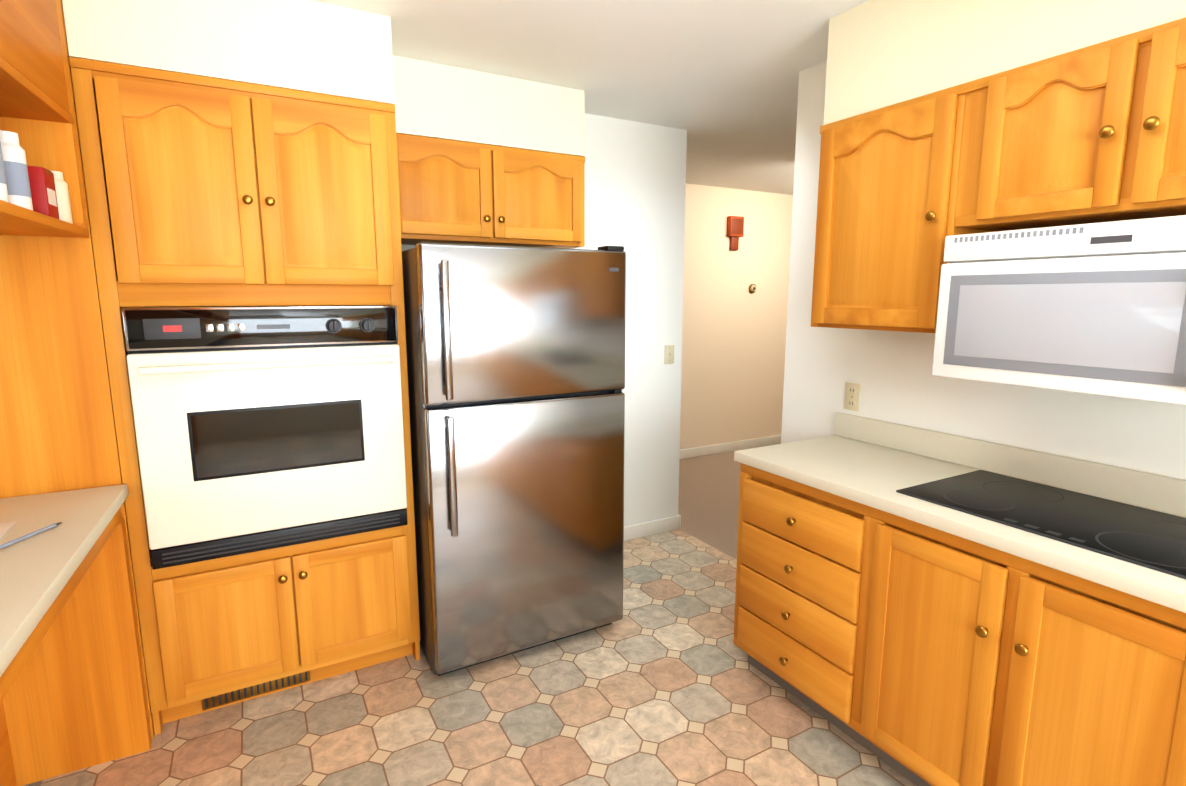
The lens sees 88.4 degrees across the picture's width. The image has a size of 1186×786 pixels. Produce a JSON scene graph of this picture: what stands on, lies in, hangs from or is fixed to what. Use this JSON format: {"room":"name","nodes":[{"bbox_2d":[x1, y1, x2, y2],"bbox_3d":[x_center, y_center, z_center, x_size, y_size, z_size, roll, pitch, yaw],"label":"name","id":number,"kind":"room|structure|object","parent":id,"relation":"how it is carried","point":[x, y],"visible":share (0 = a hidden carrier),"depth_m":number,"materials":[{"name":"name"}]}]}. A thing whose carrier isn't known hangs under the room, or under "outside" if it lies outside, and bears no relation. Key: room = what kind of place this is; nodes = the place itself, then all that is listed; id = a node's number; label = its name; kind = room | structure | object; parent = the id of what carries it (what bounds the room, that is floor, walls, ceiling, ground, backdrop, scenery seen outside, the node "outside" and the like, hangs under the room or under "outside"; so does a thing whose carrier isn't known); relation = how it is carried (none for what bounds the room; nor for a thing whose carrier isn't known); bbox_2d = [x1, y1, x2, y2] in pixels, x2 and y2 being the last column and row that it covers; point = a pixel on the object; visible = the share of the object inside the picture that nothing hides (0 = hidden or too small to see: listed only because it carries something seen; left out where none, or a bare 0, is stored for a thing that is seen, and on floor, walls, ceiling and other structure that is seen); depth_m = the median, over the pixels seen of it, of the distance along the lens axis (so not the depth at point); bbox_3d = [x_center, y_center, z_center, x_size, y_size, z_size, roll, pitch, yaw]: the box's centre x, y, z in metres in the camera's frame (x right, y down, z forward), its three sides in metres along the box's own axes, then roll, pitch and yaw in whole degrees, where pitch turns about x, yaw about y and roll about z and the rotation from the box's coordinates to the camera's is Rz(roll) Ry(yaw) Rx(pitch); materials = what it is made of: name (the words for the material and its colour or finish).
{"room":"kitchen","nodes":[
{"label":"kitchen","id":0,"kind":"room"},
{"bbox_2d":[23,780,42,785],"bbox_3d":[-1.904,1.616,-0.591,2.780,0.001,5.720,-5,10,-29],"label":"floor","id":1,"kind":"structure","parent":0,"point":[38,783],"depth_m":1.90,"materials":[{"name":"tile"}]},
{"bbox_2d":[0,484,151,785],"bbox_3d":[-0.688,1.085,-0.152,0.628,0.912,4.644,-5,10,-27],"label":"breakfast bar","id":2,"kind":"object","parent":1,"relation":"on","point":[73,696],"visible":0.95,"depth_m":1.89,"materials":[{"name":"laminate"}]},
{"bbox_2d":[0,521,61,548],"bbox_3d":[-1.482,0.354,1.506,0.251,0.012,0.232,-5,10,-29],"label":"pad","id":3,"kind":"object","parent":2,"relation":"on","point":[5,527],"visible":0.96,"depth_m":1.54,"materials":[{"name":"white"}]},
{"bbox_2d":[0,0,154,738],"bbox_3d":[-3.043,0.028,1.510,3.060,2.480,0.793,-5,10,-29],"label":"paneling","id":4,"kind":"structure","parent":0,"point":[57,428],"depth_m":1.83,"materials":[{"name":"brown wood"}]},
{"bbox_2d":[0,0,88,237],"bbox_3d":[-0.968,-0.581,0.008,0.615,0.802,3.600,-4,10,-26],"label":"shelf unit","id":5,"kind":"object","parent":4,"relation":"attached to","point":[36,111],"visible":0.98,"depth_m":1.60,"materials":[{"name":"brown wood"}]},
{"bbox_2d":[0,142,8,202],"bbox_3d":[-1.304,-0.515,1.301,0.063,0.215,0.063,-4,10,-26],"label":"jar","id":6,"kind":"object","parent":5,"relation":"on","point":[3,192],"visible":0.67,"depth_m":1.32,"materials":[{"name":"white"}]},
{"bbox_2d":[0,130,32,210],"bbox_3d":[-1.370,-0.519,1.436,0.059,0.180,0.059,-4,10,-26],"label":"jar","id":7,"kind":"object","parent":5,"relation":"on","point":[16,173],"visible":0.81,"depth_m":1.42,"materials":[{"name":"white"}]},
{"bbox_2d":[27,166,58,218],"bbox_3d":[-1.434,-0.514,1.575,0.057,0.126,0.080,-4,10,-26],"label":"carton","id":8,"kind":"object","parent":5,"relation":"on","point":[43,190],"visible":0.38,"depth_m":1.55,"materials":[{"name":"red cardboard"}]},
{"bbox_2d":[51,171,72,223],"bbox_3d":[-1.481,-0.538,1.683,0.054,0.140,0.054,-4,10,-26],"label":"jar","id":9,"kind":"object","parent":5,"relation":"on","point":[63,199],"visible":0.4,"depth_m":1.67,"materials":[{"name":"beige"}]},
{"bbox_2d":[41,529,915,785],"bbox_3d":[0.631,1.394,0.810,3.030,0.001,5.720,-5,10,-29],"label":"floor","id":10,"kind":"structure","parent":0,"point":[663,682],"depth_m":2.18,"materials":[{"name":"multicoloured tile"}]},
{"bbox_2d":[69,57,419,734],"bbox_3d":[-1.265,0.032,2.417,0.913,2.188,0.721,-5,10,-29],"label":"tall cabinet","id":11,"kind":"object","parent":10,"relation":"on","point":[204,191],"visible":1,"depth_m":2.07,"materials":[{"name":"brown wood"}]},
{"bbox_2d":[122,305,407,569],"bbox_3d":[-1.217,0.092,2.362,0.822,0.853,0.652,-5,10,-29],"label":"built-in oven","id":12,"kind":"object","parent":11,"relation":"in","point":[259,428],"visible":1,"depth_m":2.09,"materials":[{"name":"white metal"}]},
{"bbox_2d":[402,242,625,675],"bbox_3d":[-0.418,0.219,2.773,0.850,1.708,0.870,-5,10,-29],"label":"refrigerator","id":13,"kind":"object","parent":10,"relation":"on","point":[516,367],"visible":0.96,"depth_m":2.40,"materials":[{"name":"grey metal"}]},
{"bbox_2d":[734,460,853,727],"bbox_3d":[0.961,0.716,2.304,0.583,0.872,0.620,-5,10,-29],"label":"base cabinet","id":14,"kind":"object","parent":10,"relation":"on","point":[793,544],"depth_m":2.16,"materials":[{"name":"brown wood"}]},
{"bbox_2d":[838,500,1181,785],"bbox_3d":[1.303,0.812,1.700,0.583,0.872,0.912,-5,10,-29],"label":"base cabinet","id":15,"kind":"object","parent":10,"relation":"on","point":[917,642],"depth_m":1.58,"materials":[{"name":"brown wood"}]},
{"bbox_2d":[734,436,1185,607],"bbox_3d":[1.803,0.552,0.749,0.587,0.142,4.102,-5,10,-29],"label":"countertop","id":16,"kind":"structure","parent":15,"relation":"on","point":[872,473],"depth_m":1.92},
{"bbox_2d":[896,470,1185,578],"bbox_3d":[1.318,0.336,1.640,0.458,0.007,0.778,-5,10,-29],"label":"cooktop","id":17,"kind":"object","parent":16,"relation":"in","point":[1149,538],"visible":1,"depth_m":1.64,"materials":[{"name":"black glass"}]},
{"bbox_2d":[1150,608,1185,785],"bbox_3d":[1.686,0.919,1.024,0.583,0.872,0.944,-5,10,-29],"label":"base cabinet","id":18,"kind":"object","parent":10,"relation":"on","point":[1170,762],"depth_m":1.26,"materials":[{"name":"brown wood"}]},
{"bbox_2d":[401,113,686,526],"bbox_3d":[-0.671,-0.240,3.201,2.750,2.480,0.120,-5,10,-29],"label":"wall","id":19,"kind":"structure","parent":0,"point":[635,181],"depth_m":3.64,"materials":[{"name":"paint"}]},
{"bbox_2d":[396,133,584,248],"bbox_3d":[-0.529,-0.923,2.888,0.968,0.428,0.366,-5,10,-29],"label":"upper cabinet","id":20,"kind":"object","parent":19,"relation":"attached to","point":[455,192],"visible":0.92,"depth_m":2.75,"materials":[{"name":"brown wood"}]},
{"bbox_2d":[624,514,680,540],"bbox_3d":[0.192,0.877,3.788,0.873,0.090,0.012,-5,10,-29],"label":"baseboard","id":21,"kind":"structure","parent":19,"relation":"attached to","point":[651,527],"depth_m":3.88,"materials":[{"name":"paint"}]},
{"bbox_2d":[664,345,673,363],"bbox_3d":[0.475,-0.238,3.769,0.072,0.116,0.018,-5,10,-29],"label":"light switch","id":22,"kind":"object","parent":19,"relation":"attached to","point":[669,354],"visible":1,"depth_m":3.77,"materials":[{"name":"beige plastic"}]},
{"bbox_2d":[313,0,867,194],"bbox_3d":[0.735,-1.188,1.260,9.600,0.001,7.100,-5,10,-29],"label":"ceiling","id":23,"kind":"structure","parent":0,"point":[718,80],"depth_m":2.50,"materials":[{"name":"paint"}]},
{"bbox_2d":[62,0,394,103],"bbox_3d":[-1.278,-1.196,2.245,0.913,0.289,0.671,-5,10,-29],"label":"soffit","id":24,"kind":"structure","parent":23,"relation":"attached to","point":[316,47],"depth_m":1.96,"materials":[{"name":"paint"}]},
{"bbox_2d":[392,55,584,156],"bbox_3d":[-0.541,-1.288,2.852,0.968,0.299,0.318,-5,10,-29],"label":"soffit","id":25,"kind":"structure","parent":23,"relation":"attached to","point":[436,100],"depth_m":2.71,"materials":[{"name":"paint"}]},
{"bbox_2d":[678,443,780,559],"bbox_3d":[3.271,1.040,3.048,3.790,0.001,7.100,-5,10,-29],"label":"floor","id":26,"kind":"structure","parent":0,"point":[708,501],"depth_m":4.57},
{"bbox_2d":[680,183,792,449],"bbox_3d":[-1.026,-0.456,4.566,9.600,2.480,0.120,-5,10,-29],"label":"wall","id":27,"kind":"structure","parent":0,"point":[733,352],"depth_m":5.80,"materials":[{"name":"paint"}]},
{"bbox_2d":[679,435,780,458],"bbox_3d":[1.542,0.512,6.095,3.790,0.090,0.012,-5,10,-29],"label":"baseboard","id":28,"kind":"structure","parent":27,"relation":"attached to","point":[764,441],"depth_m":5.98,"materials":[{"name":"paint"}]},
{"bbox_2d":[727,216,743,249],"bbox_3d":[1.314,-1.474,5.624,0.160,0.300,0.060,-5,10,-29],"label":"door chime","id":29,"kind":"object","parent":27,"relation":"attached to","point":[735,228],"visible":1,"depth_m":5.60,"materials":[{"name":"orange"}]},
{"bbox_2d":[749,284,756,292],"bbox_3d":[1.535,-1.001,5.838,0.084,0.084,0.036,-5,10,-29],"label":"thermostat","id":30,"kind":"object","parent":27,"relation":"attached to","point":[752,288],"visible":1,"depth_m":5.82,"materials":[{"name":"gold metal"}]},
{"bbox_2d":[781,61,1185,479],"bbox_3d":[2.123,0.129,0.874,0.150,2.480,4.720,-5,10,-29],"label":"wall","id":31,"kind":"structure","parent":0,"point":[890,372],"depth_m":2.33,"materials":[{"name":"paint"}]},
{"bbox_2d":[844,382,860,411],"bbox_3d":[1.090,0.016,2.561,0.010,0.116,0.072,-5,10,-29],"label":"outlet","id":32,"kind":"object","parent":31,"relation":"attached to","point":[852,395],"visible":1,"depth_m":2.56,"materials":[{"name":"beige plastic"}]},
{"bbox_2d":[811,84,972,332],"bbox_3d":[1.088,-0.589,2.123,0.338,0.728,0.520,-5,10,-29],"label":"upper cabinet","id":33,"kind":"object","parent":31,"relation":"attached to","point":[886,186],"depth_m":2.00,"materials":[{"name":"brown wood"}]},
{"bbox_2d":[834,412,1185,515],"bbox_3d":[2.050,0.411,0.867,0.021,0.100,4.102,-5,10,-29],"label":"backsplash","id":34,"kind":"structure","parent":31,"relation":"attached to","point":[1161,493],"depth_m":1.97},
{"bbox_2d":[951,17,1185,232],"bbox_3d":[1.411,-0.657,1.528,0.338,0.408,0.801,-5,10,-29],"label":"upper cabinet","id":35,"kind":"object","parent":31,"relation":"attached to","point":[1095,133],"depth_m":1.54,"materials":[{"name":"brown wood"}]},
{"bbox_2d":[932,215,1185,404],"bbox_3d":[1.367,-0.216,1.563,0.446,0.410,0.760,-5,10,-29],"label":"microwave","id":36,"kind":"object","parent":35,"relation":"attached to","point":[1099,308],"visible":1,"depth_m":1.50,"materials":[{"name":"white"}]},
{"bbox_2d":[823,0,1185,124],"bbox_3d":[2.024,-0.872,0.417,0.308,0.359,4.298,-5,10,-29],"label":"soffit","id":37,"kind":"object","parent":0,"point":[882,53],"depth_m":1.82,"materials":[{"name":"paint"}]}
]}

